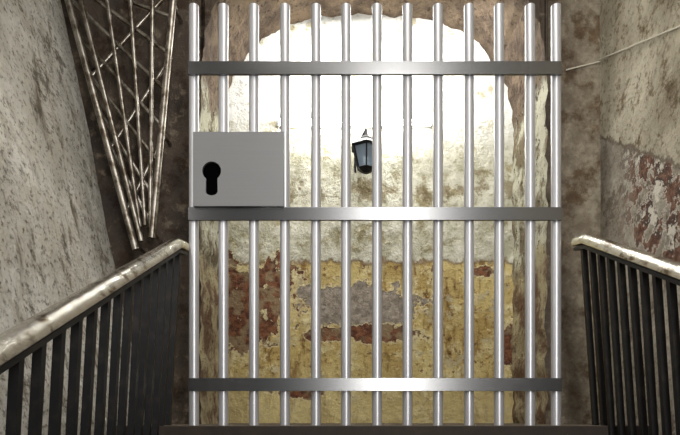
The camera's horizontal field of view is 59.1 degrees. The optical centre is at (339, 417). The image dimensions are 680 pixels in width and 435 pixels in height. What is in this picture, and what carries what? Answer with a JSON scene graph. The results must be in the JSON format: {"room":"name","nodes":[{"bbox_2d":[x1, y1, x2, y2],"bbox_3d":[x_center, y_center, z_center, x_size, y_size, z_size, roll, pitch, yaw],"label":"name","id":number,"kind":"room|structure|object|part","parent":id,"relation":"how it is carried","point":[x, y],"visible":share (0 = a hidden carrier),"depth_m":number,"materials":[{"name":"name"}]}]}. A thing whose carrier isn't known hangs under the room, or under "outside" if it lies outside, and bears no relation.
{"room":"prison interior","nodes":[
{"label":"prison interior","id":0,"kind":"room"},
{"bbox_2d":[0,0,144,434],"bbox_3d":[-1.589,-1.013,1.850,0.766,4.900,3.533,0,0,2],"label":"wall","id":1,"kind":"structure","parent":0,"point":[54,240],"depth_m":2.91,"materials":[{"name":"grey paint"}]},
{"bbox_2d":[61,0,600,423],"bbox_3d":[-0.240,-1.713,3.600,4.120,3.500,0.001,0,0,0],"label":"wall","id":2,"kind":"structure","parent":0,"point":[580,19],"depth_m":3.60,"materials":[{"name":"brown paint"}]},
{"bbox_2d":[65,0,182,253],"bbox_3d":[-1.265,-1.756,3.495,0.700,1.606,0.190,0,0,0],"label":"metal grille","id":3,"kind":"object","parent":2,"relation":"attached to","point":[153,186],"visible":0.99,"depth_m":3.43,"materials":[{"name":"silver metal"}]},
{"bbox_3d":[-1.326,-1.780,3.420,0.416,1.555,0.027,0,0,0],"label":"rail","id":4,"kind":"part","parent":3,"relation":"part of","materials":[{"name":"metal"}]},
{"bbox_2d":[228,13,513,422],"bbox_3d":[0.200,-1.563,4.300,2.600,3.200,0.001,0,0,0],"label":"wall","id":5,"kind":"structure","parent":0,"point":[361,24],"depth_m":4.30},
{"bbox_2d":[351,129,371,173],"bbox_3d":[0.179,-1.839,4.149,0.201,0.308,0.271,0,0,0],"label":"wall lantern","id":6,"kind":"object","parent":5,"relation":"attached to","point":[361,149],"depth_m":4.08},
{"bbox_2d":[199,0,547,423],"bbox_3d":[0.195,-1.432,3.950,2.123,2.938,0.700,0,0,0],"label":"archway","id":7,"kind":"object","parent":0,"point":[238,10],"depth_m":3.99,"materials":[{"name":"brown stone"}]},
{"bbox_2d":[276,118,432,127],"bbox_3d":[0.105,-2.086,4.238,1.109,0.072,0.120,0,0,0],"label":"lamp","id":8,"kind":"object","parent":7,"relation":"attached to","point":[294,123],"visible":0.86,"depth_m":4.19,"materials":[{"name":"white ceramic"}]},
{"bbox_2d":[116,423,658,432],"bbox_3d":[0.215,0.187,3.590,2.630,0.300,1.420,0,0,0],"label":"floor","id":9,"kind":"structure","parent":0,"point":[216,424],"depth_m":3.42,"materials":[{"name":"stone"}]},
{"bbox_2d":[188,3,561,424],"bbox_3d":[0.175,-1.011,2.985,1.859,2.096,0.090,0,0,0],"label":"gate","id":10,"kind":"object","parent":9,"relation":"on","point":[234,176],"visible":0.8,"depth_m":2.98,"materials":[{"name":"silver metal"}]},
{"bbox_3d":[-0.497,-1.221,2.948,0.445,0.364,0.016,0,0,0],"label":"lock plate","id":11,"kind":"part","parent":10,"relation":"part of","materials":[{"name":"metal"}]},
{"bbox_2d":[599,0,679,434],"bbox_3d":[1.613,-1.013,1.850,0.025,4.900,3.502,0,0,-2],"label":"wall","id":12,"kind":"structure","parent":0,"point":[640,83],"depth_m":3.13,"materials":[{"name":"paint"}]},
{"bbox_2d":[566,25,679,70],"bbox_3d":[1.579,-1.863,2.913,0.214,0.566,1.416,0,0,-10],"label":"cable","id":13,"kind":"object","parent":12,"relation":"attached to","point":[679,25],"visible":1,"depth_m":3.25,"materials":[{"name":"beige plastic"}]},
{"bbox_3d":[0.150,1.397,-0.125,3.500,0.120,0.750,0,0,0],"label":"floor","id":14,"kind":"structure","parent":0,"visible":0},
{"bbox_2d":[125,426,648,434],"bbox_3d":[0.215,0.757,1.525,2.630,1.439,2.730,0,0,0],"label":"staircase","id":15,"kind":"structure","parent":14,"relation":"on","point":[163,430],"depth_m":2.85,"materials":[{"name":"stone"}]},
{"bbox_2d":[0,238,188,434],"bbox_3d":[-0.825,0.042,2.047,0.095,1.911,2.115,0,0,0],"label":"stair railing","id":16,"kind":"object","parent":15,"relation":"on","point":[32,335],"visible":1,"depth_m":2.09,"materials":[{"name":"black metal"}]},
{"bbox_3d":[-0.810,-0.430,2.047,0.064,0.966,2.115,0,0,0],"label":"handrail","id":17,"kind":"part","parent":16,"relation":"part of","materials":[{"name":"silver metal"}]},
{"bbox_2d":[571,233,679,434],"bbox_3d":[1.255,-0.133,2.352,0.105,1.621,1.545,0,0,0],"label":"stair railing","id":18,"kind":"object","parent":15,"relation":"on","point":[659,267],"visible":0.98,"depth_m":2.63,"materials":[{"name":"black metal"}]},
{"bbox_3d":[1.235,-0.598,2.352,0.064,0.690,1.545,0,0,0],"label":"handrail","id":19,"kind":"part","parent":18,"relation":"part of","materials":[{"name":"silver metal"}]}
]}

